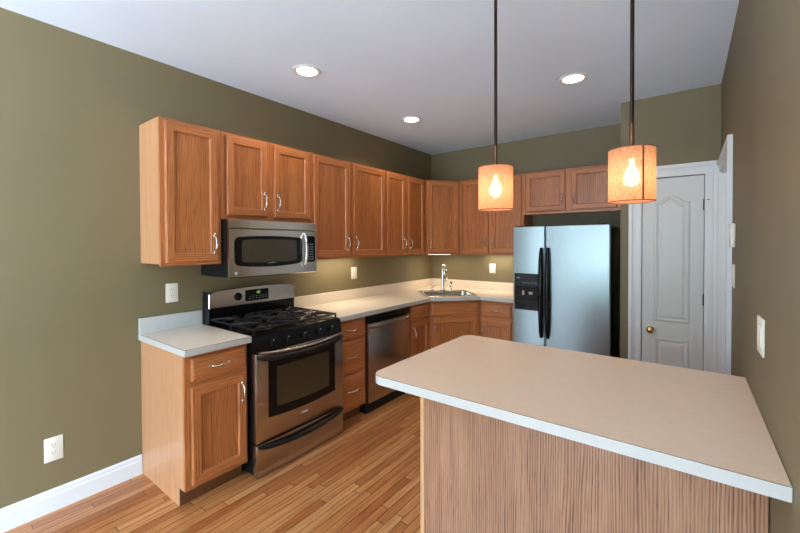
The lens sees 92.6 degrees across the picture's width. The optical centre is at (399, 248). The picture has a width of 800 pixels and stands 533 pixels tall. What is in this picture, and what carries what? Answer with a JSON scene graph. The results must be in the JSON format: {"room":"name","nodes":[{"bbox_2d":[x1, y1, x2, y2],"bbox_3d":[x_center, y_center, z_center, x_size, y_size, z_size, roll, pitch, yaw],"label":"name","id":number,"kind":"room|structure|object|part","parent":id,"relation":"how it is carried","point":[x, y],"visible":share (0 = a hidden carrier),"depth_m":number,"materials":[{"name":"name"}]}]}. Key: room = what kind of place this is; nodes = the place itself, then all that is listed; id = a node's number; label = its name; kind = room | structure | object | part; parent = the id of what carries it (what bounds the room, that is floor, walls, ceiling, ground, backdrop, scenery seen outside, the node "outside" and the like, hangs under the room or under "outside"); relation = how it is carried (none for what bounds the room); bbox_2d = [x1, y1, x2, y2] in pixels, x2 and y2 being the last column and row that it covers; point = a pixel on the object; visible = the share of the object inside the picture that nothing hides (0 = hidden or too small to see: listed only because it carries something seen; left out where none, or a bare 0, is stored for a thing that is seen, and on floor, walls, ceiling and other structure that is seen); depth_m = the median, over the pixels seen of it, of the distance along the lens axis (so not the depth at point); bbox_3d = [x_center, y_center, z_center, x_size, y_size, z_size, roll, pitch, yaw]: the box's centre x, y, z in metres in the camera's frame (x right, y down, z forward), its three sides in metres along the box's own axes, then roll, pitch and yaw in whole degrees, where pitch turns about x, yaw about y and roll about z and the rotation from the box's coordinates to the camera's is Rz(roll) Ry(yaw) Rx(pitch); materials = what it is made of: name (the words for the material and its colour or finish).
{"room":"kitchen","nodes":[
{"label":"kitchen","id":0,"kind":"room"},
{"bbox_2d":[4,393,420,532],"bbox_3d":[-0.785,1.533,1.171,3.294,0.100,8.392,0,1,37],"label":"floor","id":1,"kind":"structure","parent":0,"point":[365,478],"depth_m":2.25,"materials":[{"name":"brown wood"}]},
{"bbox_2d":[141,341,247,505],"bbox_3d":[-1.310,1.030,2.454,0.663,0.875,0.382,0,1,37],"label":"base cabinet","id":2,"kind":"object","parent":1,"relation":"on","point":[195,433],"visible":0.96,"depth_m":2.28,"materials":[{"name":"brown wood"}]},
{"bbox_2d":[138,310,251,357],"bbox_3d":[-1.319,0.523,2.448,0.651,0.139,0.403,0,1,37],"label":"countertop","id":3,"kind":"structure","parent":2,"relation":"on","point":[184,334],"depth_m":2.45,"materials":[{"name":"beige laminate"}]},
{"bbox_3d":[-1.096,0.979,2.293,0.019,0.770,0.382,0,1,37],"label":"frame","id":4,"kind":"part","parent":2,"relation":"part of","materials":[{"name":"brown wood"}]},
{"bbox_3d":[-1.076,0.685,2.285,0.020,0.134,0.335,0,1,37],"label":"drawer","id":5,"kind":"part","parent":2,"relation":"part of","materials":[{"name":"brown wood"}]},
{"bbox_3d":[-1.075,1.062,2.290,0.020,0.556,0.335,0,1,37],"label":"door","id":6,"kind":"part","parent":2,"relation":"part of","materials":[{"name":"brown wood"}]},
{"bbox_3d":[-1.078,1.062,2.293,0.005,0.444,0.223,0,1,37],"label":"door panel","id":7,"kind":"part","parent":2,"relation":"part of","materials":[{"name":"brown wood"}]},
{"bbox_3d":[-1.055,0.685,2.270,0.038,0.015,0.145,0,1,37],"label":"handle","id":8,"kind":"part","parent":2,"relation":"part of","materials":[{"name":"silver metal"}]},
{"bbox_3d":[-0.972,0.897,2.383,0.038,0.145,0.015,0,1,37],"label":"handle","id":9,"kind":"part","parent":2,"relation":"part of","materials":[{"name":"silver metal"}]},
{"bbox_2d":[203,283,343,478],"bbox_3d":[-0.922,0.878,2.887,0.733,1.166,0.760,0,1,37],"label":"gas range","id":10,"kind":"object","parent":1,"relation":"on","point":[295,355],"visible":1,"depth_m":2.71,"materials":[{"name":"silver metal"}]},
{"bbox_3d":[-1.230,0.367,2.922,0.025,0.060,0.060,0,1,37],"label":"oven knob","id":11,"kind":"part","parent":10,"relation":"part of","materials":[{"name":"black plastic"}]},
{"bbox_3d":[-1.179,0.364,3.074,0.077,0.141,0.757,0,1,37],"label":"backguard panel","id":12,"kind":"part","parent":10,"relation":"part of","materials":[{"name":"metal"}]},
{"bbox_2d":[208,311,338,336],"bbox_3d":[-0.944,0.557,2.901,0.593,0.019,0.757,0,1,37],"label":"cooktop","id":13,"kind":"object","parent":10,"relation":"in","point":[293,328],"depth_m":2.74,"materials":[{"name":"black metal"}]},
{"bbox_3d":[-0.716,0.606,2.730,0.072,0.107,0.757,0,1,37],"label":"control panel","id":14,"kind":"part","parent":10,"relation":"part of","materials":[{"name":"black metal"}]},
{"bbox_3d":[-0.693,0.949,2.718,0.046,0.572,0.757,0,1,37],"label":"oven door","id":15,"kind":"part","parent":10,"relation":"part of","materials":[{"name":"metal"}]},
{"bbox_3d":[-0.692,1.349,2.724,0.046,0.208,0.757,0,1,37],"label":"storage drawer","id":16,"kind":"part","parent":10,"relation":"part of","materials":[{"name":"metal"}]},
{"bbox_3d":[-0.653,0.703,2.684,0.060,0.052,0.741,0,1,37],"label":"oven handle","id":17,"kind":"part","parent":10,"relation":"part of","materials":[{"name":"black plastic"}]},
{"bbox_3d":[-0.658,0.670,2.688,0.049,0.039,0.717,0,1,37],"label":"handle trim","id":18,"kind":"part","parent":10,"relation":"part of","materials":[{"name":"metal"}]},
{"bbox_3d":[-0.655,1.274,2.695,0.049,0.051,0.737,0,1,37],"label":"drawer handle","id":19,"kind":"part","parent":10,"relation":"part of","materials":[{"name":"black plastic"}]},
{"bbox_2d":[341,317,365,420],"bbox_3d":[-0.626,1.016,3.364,0.663,0.875,0.347,0,1,37],"label":"base cabinet","id":20,"kind":"object","parent":1,"relation":"on","point":[354,369],"visible":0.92,"depth_m":3.20,"materials":[{"name":"brown wood"}]},
{"bbox_3d":[-0.396,0.674,3.189,0.020,0.142,0.289,0,1,37],"label":"drawer","id":21,"kind":"part","parent":20,"relation":"part of","materials":[{"name":"brown wood"}]},
{"bbox_3d":[-0.395,1.183,3.196,0.020,0.259,0.289,0,1,37],"label":"drawer","id":22,"kind":"part","parent":20,"relation":"part of","materials":[{"name":"brown wood"}]},
{"bbox_3d":[-0.396,0.899,3.192,0.020,0.259,0.289,0,1,37],"label":"drawer","id":23,"kind":"part","parent":20,"relation":"part of","materials":[{"name":"brown wood"}]},
{"bbox_2d":[360,307,410,413],"bbox_3d":[-0.313,1.014,3.757,0.670,0.868,0.630,0,1,37],"label":"dishwasher","id":24,"kind":"object","parent":1,"relation":"on","point":[387,334],"visible":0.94,"depth_m":3.50,"materials":[{"name":"silver metal"}]},
{"bbox_3d":[-0.104,0.618,3.594,0.040,0.062,0.626,0,1,37],"label":"control panel","id":25,"kind":"part","parent":24,"relation":"part of","materials":[{"name":"black plastic"}]},
{"bbox_3d":[-0.066,0.679,3.567,0.050,0.043,0.618,0,1,37],"label":"handle","id":26,"kind":"part","parent":24,"relation":"part of","materials":[{"name":"metal"}]},
{"bbox_2d":[408,302,428,356],"bbox_3d":[-0.015,1.004,4.176,0.663,0.875,0.365,0,1,37],"label":"base cabinet","id":27,"kind":"object","parent":1,"relation":"on","point":[419,320],"visible":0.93,"depth_m":3.98,"materials":[{"name":"brown wood"}]},
{"bbox_3d":[0.209,0.661,3.995,0.020,0.135,0.313,0,1,37],"label":"drawer","id":28,"kind":"part","parent":27,"relation":"part of","materials":[{"name":"brown wood"}]},
{"bbox_3d":[0.211,1.035,4.000,0.020,0.556,0.313,0,1,37],"label":"door","id":29,"kind":"part","parent":27,"relation":"part of","materials":[{"name":"brown wood"}]},
{"bbox_3d":[0.207,1.035,4.003,0.005,0.444,0.201,0,1,37],"label":"door panel","id":30,"kind":"part","parent":27,"relation":"part of","materials":[{"name":"brown wood"}]},
{"bbox_2d":[429,300,480,348],"bbox_3d":[0.543,0.996,4.623,1.017,0.875,1.020,0,1,37],"label":"base cabinet","id":31,"kind":"object","parent":1,"relation":"on","point":[448,320],"visible":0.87,"depth_m":4.18,"materials":[{"name":"brown wood"}]},
{"bbox_2d":[294,278,512,321],"bbox_3d":[0.292,0.498,3.945,1.426,0.139,2.394,0,1,37],"label":"countertop","id":32,"kind":"structure","parent":31,"relation":"on","point":[350,304],"depth_m":4.08,"materials":[{"name":"beige laminate"}]},
{"bbox_2d":[440,265,446,290],"bbox_3d":[0.545,0.353,4.645,0.090,0.322,0.158,0,1,-8],"label":"kitchen faucet","id":33,"kind":"object","parent":32,"relation":"on","point":[443,267],"visible":1,"depth_m":4.67,"materials":[{"name":"silver metal"}]},
{"bbox_2d":[417,290,478,296],"bbox_3d":[0.545,0.599,4.479,0.610,0.167,0.530,0,1,-8],"label":"sink","id":34,"kind":"object","parent":32,"relation":"in","point":[427,293],"visible":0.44,"depth_m":4.63,"materials":[{"name":"metal"}]},
{"bbox_3d":[0.604,0.654,4.184,0.530,0.134,0.020,0,1,-8],"label":"false drawer","id":35,"kind":"part","parent":31,"relation":"part of","materials":[{"name":"brown wood"}]},
{"bbox_3d":[0.605,1.031,4.189,0.530,0.556,0.020,0,1,-8],"label":"door","id":36,"kind":"part","parent":31,"relation":"part of","materials":[{"name":"brown wood"}]},
{"bbox_3d":[0.605,1.031,4.193,0.418,0.444,0.006,0,1,-8],"label":"door panel","id":37,"kind":"part","parent":31,"relation":"part of","materials":[{"name":"brown wood"}]},
{"bbox_2d":[481,300,512,340],"bbox_3d":[1.220,0.998,4.338,0.402,0.875,0.663,0,1,37],"label":"base cabinet","id":38,"kind":"object","parent":1,"relation":"on","point":[496,317],"visible":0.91,"depth_m":4.10,"materials":[{"name":"brown wood"}]},
{"bbox_3d":[1.033,0.666,4.114,0.328,0.145,0.020,0,1,37],"label":"drawer","id":39,"kind":"part","parent":38,"relation":"part of","materials":[{"name":"brown wood"}]},
{"bbox_3d":[1.034,1.044,4.119,0.328,0.530,0.020,0,1,37],"label":"door","id":40,"kind":"part","parent":38,"relation":"part of","materials":[{"name":"brown wood"}]},
{"bbox_3d":[1.037,1.044,4.123,0.216,0.418,0.005,0,1,37],"label":"door panel","id":41,"kind":"part","parent":38,"relation":"part of","materials":[{"name":"brown wood"}]},
{"bbox_2d":[513,223,619,357],"bbox_3d":[1.688,0.604,3.868,0.869,1.671,0.802,0,1,37],"label":"refrigerator","id":42,"kind":"object","parent":1,"relation":"on","point":[566,279],"visible":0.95,"depth_m":3.57,"materials":[{"name":"silver metal"}]},
{"bbox_3d":[1.250,0.310,3.762,0.240,0.115,0.004,0,1,37],"label":"dispenser panel","id":43,"kind":"part","parent":42,"relation":"part of","materials":[{"name":"black plastic"}]},
{"bbox_3d":[1.282,0.564,3.790,0.312,1.557,0.064,0,1,37],"label":"freezer door","id":44,"kind":"part","parent":42,"relation":"part of","materials":[{"name":"metal"}]},
{"bbox_3d":[1.347,0.424,3.663,0.049,0.868,0.070,0,1,37],"label":"handle","id":45,"kind":"part","parent":42,"relation":"part of","materials":[{"name":"black plastic"}]},
{"bbox_3d":[1.397,0.424,3.626,0.049,0.868,0.070,0,1,37],"label":"handle","id":46,"kind":"part","parent":42,"relation":"part of","materials":[{"name":"black plastic"}]},
{"bbox_3d":[1.631,0.566,3.527,0.550,1.557,0.064,0,1,37],"label":"fridge door","id":47,"kind":"part","parent":42,"relation":"part of","materials":[{"name":"metal"}]},
{"bbox_2d":[420,397,768,532],"bbox_3d":[0.786,1.032,1.777,1.272,0.875,0.585,0,1,37],"label":"base cabinet","id":48,"kind":"object","parent":1,"relation":"on","point":[479,473],"visible":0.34,"depth_m":1.55,"materials":[{"name":"brown wood"}]},
{"bbox_3d":[0.118,1.033,1.928,0.024,0.875,0.024,0,1,37],"label":"corner trim","id":49,"kind":"part","parent":48,"relation":"part of","materials":[{"name":"brown wood"}]},
{"bbox_2d":[376,335,791,502],"bbox_3d":[0.678,0.577,1.683,1.336,0.037,0.934,0,1,37],"label":"countertop","id":50,"kind":"structure","parent":48,"relation":"on","point":[704,424],"depth_m":1.41,"materials":[{"name":"beige laminate"}]},
{"bbox_2d":[0,7,431,508],"bbox_3d":[-2.058,0.112,2.106,0.120,2.727,8.392,0,1,37],"label":"wall","id":51,"kind":"structure","parent":0,"point":[75,286],"depth_m":2.28,"materials":[{"name":"green paint"}]},
{"bbox_2d":[44,434,62,463],"bbox_3d":[-1.948,1.126,2.152,0.009,0.135,0.082,0,1,37],"label":"wall outlet","id":52,"kind":"object","parent":51,"relation":"attached to","point":[53,446],"visible":1,"depth_m":2.15,"materials":[{"name":"white plastic"}]},
{"bbox_2d":[50,442,57,448],"bbox_3d":[-1.946,1.105,2.150,0.003,0.035,0.035,0,1,37],"label":"receptacle","id":53,"kind":"object","parent":52,"relation":"attached to","point":[53,445],"depth_m":2.15,"materials":[{"name":"white plastic"}]},
{"bbox_2d":[50,449,57,455],"bbox_3d":[-1.946,1.147,2.151,0.003,0.035,0.035,0,1,37],"label":"receptacle","id":54,"kind":"object","parent":52,"relation":"attached to","point":[53,452],"depth_m":2.15,"materials":[{"name":"white plastic"}]},
{"bbox_2d":[0,454,142,532],"bbox_3d":[-2.061,1.415,2.001,0.014,0.124,1.248,0,1,37],"label":"baseboard","id":55,"kind":"structure","parent":51,"relation":"attached to","point":[14,515],"depth_m":2.19,"materials":[{"name":"white paint"}]},
{"bbox_2d":[138,310,201,333],"bbox_3d":[-1.571,0.502,2.638,0.019,0.102,0.402,0,1,37],"label":"backsplash","id":56,"kind":"structure","parent":51,"relation":"attached to","point":[185,319],"depth_m":2.61,"materials":[{"name":"laminate"}]},
{"bbox_2d":[166,283,177,302],"bbox_3d":[-1.575,0.305,2.642,0.009,0.130,0.080,0,1,37],"label":"wall outlet","id":57,"kind":"object","parent":51,"relation":"attached to","point":[172,288],"visible":1,"depth_m":2.64,"materials":[{"name":"white plastic"}]},
{"bbox_2d":[139,116,220,265],"bbox_3d":[-1.434,-0.348,2.530,0.358,0.906,0.378,0,1,37],"label":"upper cabinet","id":58,"kind":"object","parent":51,"relation":"attached to","point":[180,176],"visible":1,"depth_m":2.42,"materials":[{"name":"brown wood"}]},
{"bbox_3d":[-1.327,-0.349,2.450,0.020,0.866,0.328,0,1,37],"label":"door","id":59,"kind":"part","parent":58,"relation":"part of","materials":[{"name":"brown wood"}]},
{"bbox_3d":[-1.330,-0.349,2.453,0.005,0.754,0.216,0,1,37],"label":"door panel","id":60,"kind":"part","parent":58,"relation":"part of","materials":[{"name":"brown wood"}]},
{"bbox_3d":[-1.225,-0.032,2.546,0.038,0.145,0.015,0,1,37],"label":"handle","id":61,"kind":"part","parent":58,"relation":"part of","materials":[{"name":"silver metal"}]},
{"bbox_2d":[220,131,310,222],"bbox_3d":[-1.087,-0.508,2.992,0.358,0.600,0.776,0,1,37],"label":"upper cabinet","id":62,"kind":"object","parent":51,"relation":"attached to","point":[261,180],"visible":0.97,"depth_m":2.84,"materials":[{"name":"brown wood"}]},
{"bbox_3d":[-1.096,-0.511,2.756,0.020,0.552,0.320,0,1,37],"label":"door","id":63,"kind":"part","parent":62,"relation":"part of","materials":[{"name":"brown wood"}]},
{"bbox_3d":[-1.099,-0.511,2.758,0.005,0.440,0.208,0,1,37],"label":"door panel","id":64,"kind":"part","parent":62,"relation":"part of","materials":[{"name":"brown wood"}]},
{"bbox_2d":[201,219,316,278],"bbox_3d":[-1.053,-0.005,2.966,0.448,0.400,0.752,0,1,37],"label":"microwave","id":65,"kind":"object","parent":62,"relation":"attached to","point":[249,248],"visible":0.99,"depth_m":2.77,"materials":[{"name":"silver metal"}]},
{"bbox_3d":[-0.925,-0.173,2.868,0.031,0.061,0.752,0,1,37],"label":"vent trim","id":66,"kind":"part","parent":65,"relation":"part of","materials":[{"name":"metal"}]},
{"bbox_3d":[-0.924,0.028,2.870,0.031,0.335,0.752,0,1,37],"label":"door","id":67,"kind":"part","parent":65,"relation":"part of","materials":[{"name":"metal"}]},
{"bbox_3d":[-0.750,0.011,3.042,0.054,0.267,0.024,0,1,37],"label":"handle","id":68,"kind":"part","parent":65,"relation":"part of","materials":[{"name":"metal"}]},
{"bbox_3d":[-0.733,0.002,3.111,0.012,0.210,0.103,0,1,35],"label":"control panel","id":69,"kind":"part","parent":65,"relation":"part of","materials":[{"name":"black plastic"}]},
{"bbox_3d":[-0.997,-0.351,2.846,0.038,0.145,0.015,0,1,37],"label":"handle","id":70,"kind":"part","parent":62,"relation":"part of","materials":[{"name":"silver metal"}]},
{"bbox_3d":[-0.861,-0.515,3.068,0.020,0.552,0.348,0,1,37],"label":"door","id":71,"kind":"part","parent":62,"relation":"part of","materials":[{"name":"brown wood"}]},
{"bbox_3d":[-0.865,-0.515,3.071,0.005,0.440,0.236,0,1,37],"label":"door panel","id":72,"kind":"part","parent":62,"relation":"part of","materials":[{"name":"brown wood"}]},
{"bbox_2d":[310,153,384,258],"bbox_3d":[-0.554,-0.366,3.701,0.358,0.906,0.987,0,1,37],"label":"upper cabinet","id":73,"kind":"object","parent":51,"relation":"attached to","point":[348,198],"visible":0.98,"depth_m":3.54,"materials":[{"name":"brown wood"}]},
{"bbox_3d":[-0.603,-0.364,3.413,0.020,0.866,0.431,0,1,37],"label":"door","id":74,"kind":"part","parent":73,"relation":"part of","materials":[{"name":"brown wood"}]},
{"bbox_3d":[-0.607,-0.364,3.415,0.005,0.754,0.319,0,1,37],"label":"door panel","id":75,"kind":"part","parent":73,"relation":"part of","materials":[{"name":"brown wood"}]},
{"bbox_3d":[-0.301,-0.370,3.815,0.020,0.866,0.467,0,1,37],"label":"door","id":76,"kind":"part","parent":73,"relation":"part of","materials":[{"name":"brown wood"}]},
{"bbox_3d":[-0.304,-0.370,3.817,0.005,0.754,0.355,0,1,37],"label":"door panel","id":77,"kind":"part","parent":73,"relation":"part of","materials":[{"name":"brown wood"}]},
{"bbox_2d":[351,267,356,278],"bbox_3d":[-0.490,0.260,4.085,0.008,0.125,0.085,0,1,37],"label":"light switch","id":78,"kind":"object","parent":51,"relation":"attached to","point":[353,269],"visible":1,"depth_m":4.08,"materials":[{"name":"white plastic"}]},
{"bbox_2d":[294,278,512,306],"bbox_3d":[0.292,0.479,3.945,1.426,0.102,2.394,0,1,37],"label":"backsplash","id":79,"kind":"structure","parent":51,"relation":"attached to","point":[322,298],"depth_m":4.53,"materials":[{"name":"beige laminate"}]},
{"bbox_2d":[385,170,425,255],"bbox_3d":[-0.021,-0.377,4.411,0.358,0.906,0.784,0,1,37],"label":"upper cabinet","id":80,"kind":"object","parent":51,"relation":"attached to","point":[405,196],"visible":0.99,"depth_m":4.27,"materials":[{"name":"brown wood"}]},
{"bbox_3d":[-0.041,-0.375,4.161,0.020,0.866,0.335,0,1,37],"label":"door","id":81,"kind":"part","parent":80,"relation":"part of","materials":[{"name":"brown wood"}]},
{"bbox_3d":[-0.044,-0.375,4.164,0.005,0.754,0.223,0,1,37],"label":"door panel","id":82,"kind":"part","parent":80,"relation":"part of","materials":[{"name":"brown wood"}]},
{"bbox_3d":[0.190,-0.380,4.468,0.020,0.866,0.325,0,1,37],"label":"door","id":83,"kind":"part","parent":80,"relation":"part of","materials":[{"name":"brown wood"}]},
{"bbox_3d":[0.186,-0.380,4.471,0.005,0.754,0.213,0,1,37],"label":"door panel","id":84,"kind":"part","parent":80,"relation":"part of","materials":[{"name":"brown wood"}]},
{"bbox_2d":[426,180,459,254],"bbox_3d":[0.497,-0.385,4.893,0.607,0.906,0.610,0,1,37],"label":"upper cabinet","id":85,"kind":"object","parent":51,"relation":"attached to","point":[442,196],"visible":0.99,"depth_m":4.67,"materials":[{"name":"brown wood"}]},
{"bbox_3d":[0.529,-0.384,4.675,0.269,0.754,0.006,0,1,-8],"label":"door panel","id":86,"kind":"part","parent":85,"relation":"part of","materials":[{"name":"brown wood"}]},
{"bbox_2d":[0,0,738,154],"bbox_3d":[-0.794,-1.294,1.134,3.294,0.100,8.392,0,1,37],"label":"ceiling","id":87,"kind":"structure","parent":0,"point":[381,63],"depth_m":2.44,"materials":[{"name":"paint"}]},
{"bbox_2d":[293,65,320,77],"bbox_3d":[-0.662,-1.259,2.719,0.196,0.010,0.196,0,1,37],"label":"recessed light","id":88,"kind":"object","parent":87,"relation":"in","point":[309,71],"visible":1,"depth_m":2.71,"materials":[{"name":"white metal"}]},
{"bbox_2d":[402,116,420,122],"bbox_3d":[0.115,-1.276,3.791,0.196,0.010,0.196,0,1,37],"label":"recessed light","id":89,"kind":"object","parent":87,"relation":"in","point":[410,119],"visible":1,"depth_m":3.77,"materials":[{"name":"white metal"}]},
{"bbox_2d":[478,0,512,211],"bbox_3d":[0.458,-0.721,1.833,0.163,1.070,0.163,0,1,37],"label":"pendant light","id":90,"kind":"object","parent":87,"relation":"hanging from","point":[495,181],"visible":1,"depth_m":1.78,"materials":[{"name":"orange"}]},
{"bbox_3d":[0.458,-0.864,1.831,0.015,0.745,0.015,0,1,37],"label":"rod","id":91,"kind":"part","parent":90,"relation":"part of","materials":[{"name":"brown metal"}]},
{"bbox_3d":[0.459,-0.442,1.837,0.017,0.100,0.017,0,1,37],"label":"stem","id":92,"kind":"part","parent":90,"relation":"part of","materials":[{"name":"brown metal"}]},
{"bbox_3d":[0.460,-0.289,1.839,0.162,0.206,0.162,0,1,37],"label":"lamp shade","id":93,"kind":"part","parent":90,"relation":"part of","materials":[{"name":"orange"}]},
{"bbox_2d":[559,73,587,84],"bbox_3d":[1.295,-1.267,2.860,0.196,0.010,0.196,0,1,37],"label":"recessed light","id":94,"kind":"object","parent":87,"relation":"in","point":[573,78],"visible":1,"depth_m":2.84,"materials":[{"name":"white metal"}]},
{"bbox_2d":[608,0,656,203],"bbox_3d":[0.908,-0.718,1.495,0.163,1.070,0.163,0,1,37],"label":"pendant light","id":95,"kind":"object","parent":87,"relation":"hanging from","point":[631,168],"visible":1,"depth_m":1.45,"materials":[{"name":"orange"}]},
{"bbox_3d":[0.909,-0.439,1.499,0.017,0.100,0.017,0,1,37],"label":"stem","id":96,"kind":"part","parent":95,"relation":"part of","materials":[{"name":"brown metal"}]},
{"bbox_3d":[0.909,-0.286,1.501,0.162,0.206,0.162,0,1,37],"label":"lamp shade","id":97,"kind":"part","parent":95,"relation":"part of","materials":[{"name":"orange"}]},
{"bbox_3d":[0.907,-0.861,1.493,0.015,0.745,0.015,0,1,37],"label":"rod","id":98,"kind":"part","parent":95,"relation":"part of","materials":[{"name":"brown metal"}]},
{"bbox_2d":[431,123,703,307],"bbox_3d":[1.696,0.069,4.458,3.294,2.727,0.120,0,1,37],"label":"wall","id":99,"kind":"structure","parent":0,"point":[591,146],"depth_m":4.53,"materials":[{"name":"green paint"}]},
{"bbox_2d":[489,264,494,272],"bbox_3d":[1.156,0.248,4.785,0.080,0.118,0.008,0,1,37],"label":"light switch","id":100,"kind":"object","parent":99,"relation":"attached to","point":[491,266],"visible":1,"depth_m":4.79,"materials":[{"name":"white plastic"}]},
{"bbox_2d":[460,174,532,254],"bbox_3d":[1.132,-0.383,4.573,0.787,0.906,0.358,0,1,37],"label":"upper cabinet","id":101,"kind":"object","parent":99,"relation":"attached to","point":[481,232],"visible":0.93,"depth_m":4.48,"materials":[{"name":"brown wood"}]},
{"bbox_3d":[0.906,-0.384,4.580,0.218,0.754,0.005,0,1,37],"label":"door panel","id":102,"kind":"part","parent":101,"relation":"part of","materials":[{"name":"brown wood"}]},
{"bbox_3d":[0.904,-0.384,4.577,0.330,0.866,0.020,0,1,37],"label":"door","id":103,"kind":"part","parent":101,"relation":"part of","materials":[{"name":"brown wood"}]},
{"bbox_3d":[1.207,-0.382,4.349,0.358,0.866,0.020,0,1,37],"label":"door","id":104,"kind":"part","parent":101,"relation":"part of","materials":[{"name":"brown wood"}]},
{"bbox_3d":[1.209,-0.382,4.353,0.246,0.754,0.005,0,1,37],"label":"door panel","id":105,"kind":"part","parent":101,"relation":"part of","materials":[{"name":"brown wood"}]},
{"bbox_2d":[524,164,620,214],"bbox_3d":[1.831,-0.602,4.045,0.957,0.458,0.358,0,1,37],"label":"upper cabinet","id":106,"kind":"object","parent":99,"relation":"attached to","point":[579,189],"visible":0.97,"depth_m":3.96,"materials":[{"name":"brown wood"}]},
{"bbox_3d":[1.551,-0.608,4.092,0.300,0.298,0.005,0,1,37],"label":"door panel","id":107,"kind":"part","parent":106,"relation":"part of","materials":[{"name":"brown wood"}]},
{"bbox_3d":[1.549,-0.608,4.089,0.412,0.410,0.020,0,1,37],"label":"door","id":108,"kind":"part","parent":106,"relation":"part of","materials":[{"name":"brown wood"}]},
{"bbox_3d":[1.927,-0.605,3.809,0.301,0.298,0.005,0,1,37],"label":"door panel","id":109,"kind":"part","parent":106,"relation":"part of","materials":[{"name":"brown wood"}]},
{"bbox_3d":[1.925,-0.605,3.806,0.413,0.410,0.020,0,1,37],"label":"door","id":110,"kind":"part","parent":106,"relation":"part of","materials":[{"name":"brown wood"}]},
{"bbox_2d":[620,83,721,368],"bbox_3d":[2.414,0.080,3.437,0.678,2.727,0.649,0,1,37],"label":"wall","id":111,"kind":"structure","parent":0,"point":[684,126],"depth_m":3.15,"materials":[{"name":"green paint"}]},
{"bbox_2d":[628,160,717,372],"bbox_3d":[2.231,0.380,3.159,0.593,2.135,0.024,0,1,37],"label":"trim","id":112,"kind":"structure","parent":111,"relation":"attached to","point":[709,168],"depth_m":3.04,"materials":[{"name":"white paint"}]},
{"bbox_2d":[642,175,709,370],"bbox_3d":[2.254,0.426,3.148,0.449,2.030,0.097,0,1,37],"label":"door","id":113,"kind":"structure","parent":111,"relation":"in","point":[673,224],"depth_m":3.15,"materials":[{"name":"white paint"}]},
{"bbox_3d":[2.115,0.687,3.235,0.060,0.060,0.062,0,1,37],"label":"knob","id":114,"kind":"part","parent":113,"relation":"part of","materials":[{"name":"gold metal"}]},
{"bbox_2d":[721,0,799,532],"bbox_3d":[0.479,0.128,0.199,0.120,2.727,8.392,0,1,37],"label":"wall","id":115,"kind":"structure","parent":0,"point":[760,91],"depth_m":1.18,"materials":[{"name":"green paint"}]},
{"bbox_2d":[716,134,732,374],"bbox_3d":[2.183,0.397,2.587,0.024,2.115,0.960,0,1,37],"label":"trim","id":116,"kind":"structure","parent":115,"relation":"attached to","point":[726,155],"depth_m":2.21,"materials":[{"name":"white paint"}]},
{"bbox_2d":[729,223,735,246],"bbox_3d":[1.806,-0.072,2.081,0.022,0.128,0.120,0,1,37],"label":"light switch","id":117,"kind":"object","parent":115,"relation":"attached to","point":[732,227],"visible":1,"depth_m":2.03,"materials":[{"name":"white plastic"}]},
{"bbox_2d":[732,264,734,287],"bbox_3d":[1.812,0.148,2.080,0.008,0.125,0.120,0,1,37],"label":"light switch","id":118,"kind":"object","parent":115,"relation":"attached to","point":[733,265],"visible":1,"depth_m":2.05,"materials":[{"name":"white plastic"}]},
{"bbox_2d":[757,315,764,357],"bbox_3d":[1.225,0.295,1.300,0.008,0.125,0.125,0,1,37],"label":"light switch","id":119,"kind":"object","parent":115,"relation":"attached to","point":[760,321],"visible":1,"depth_m":1.27,"materials":[{"name":"white plastic"}]}
]}

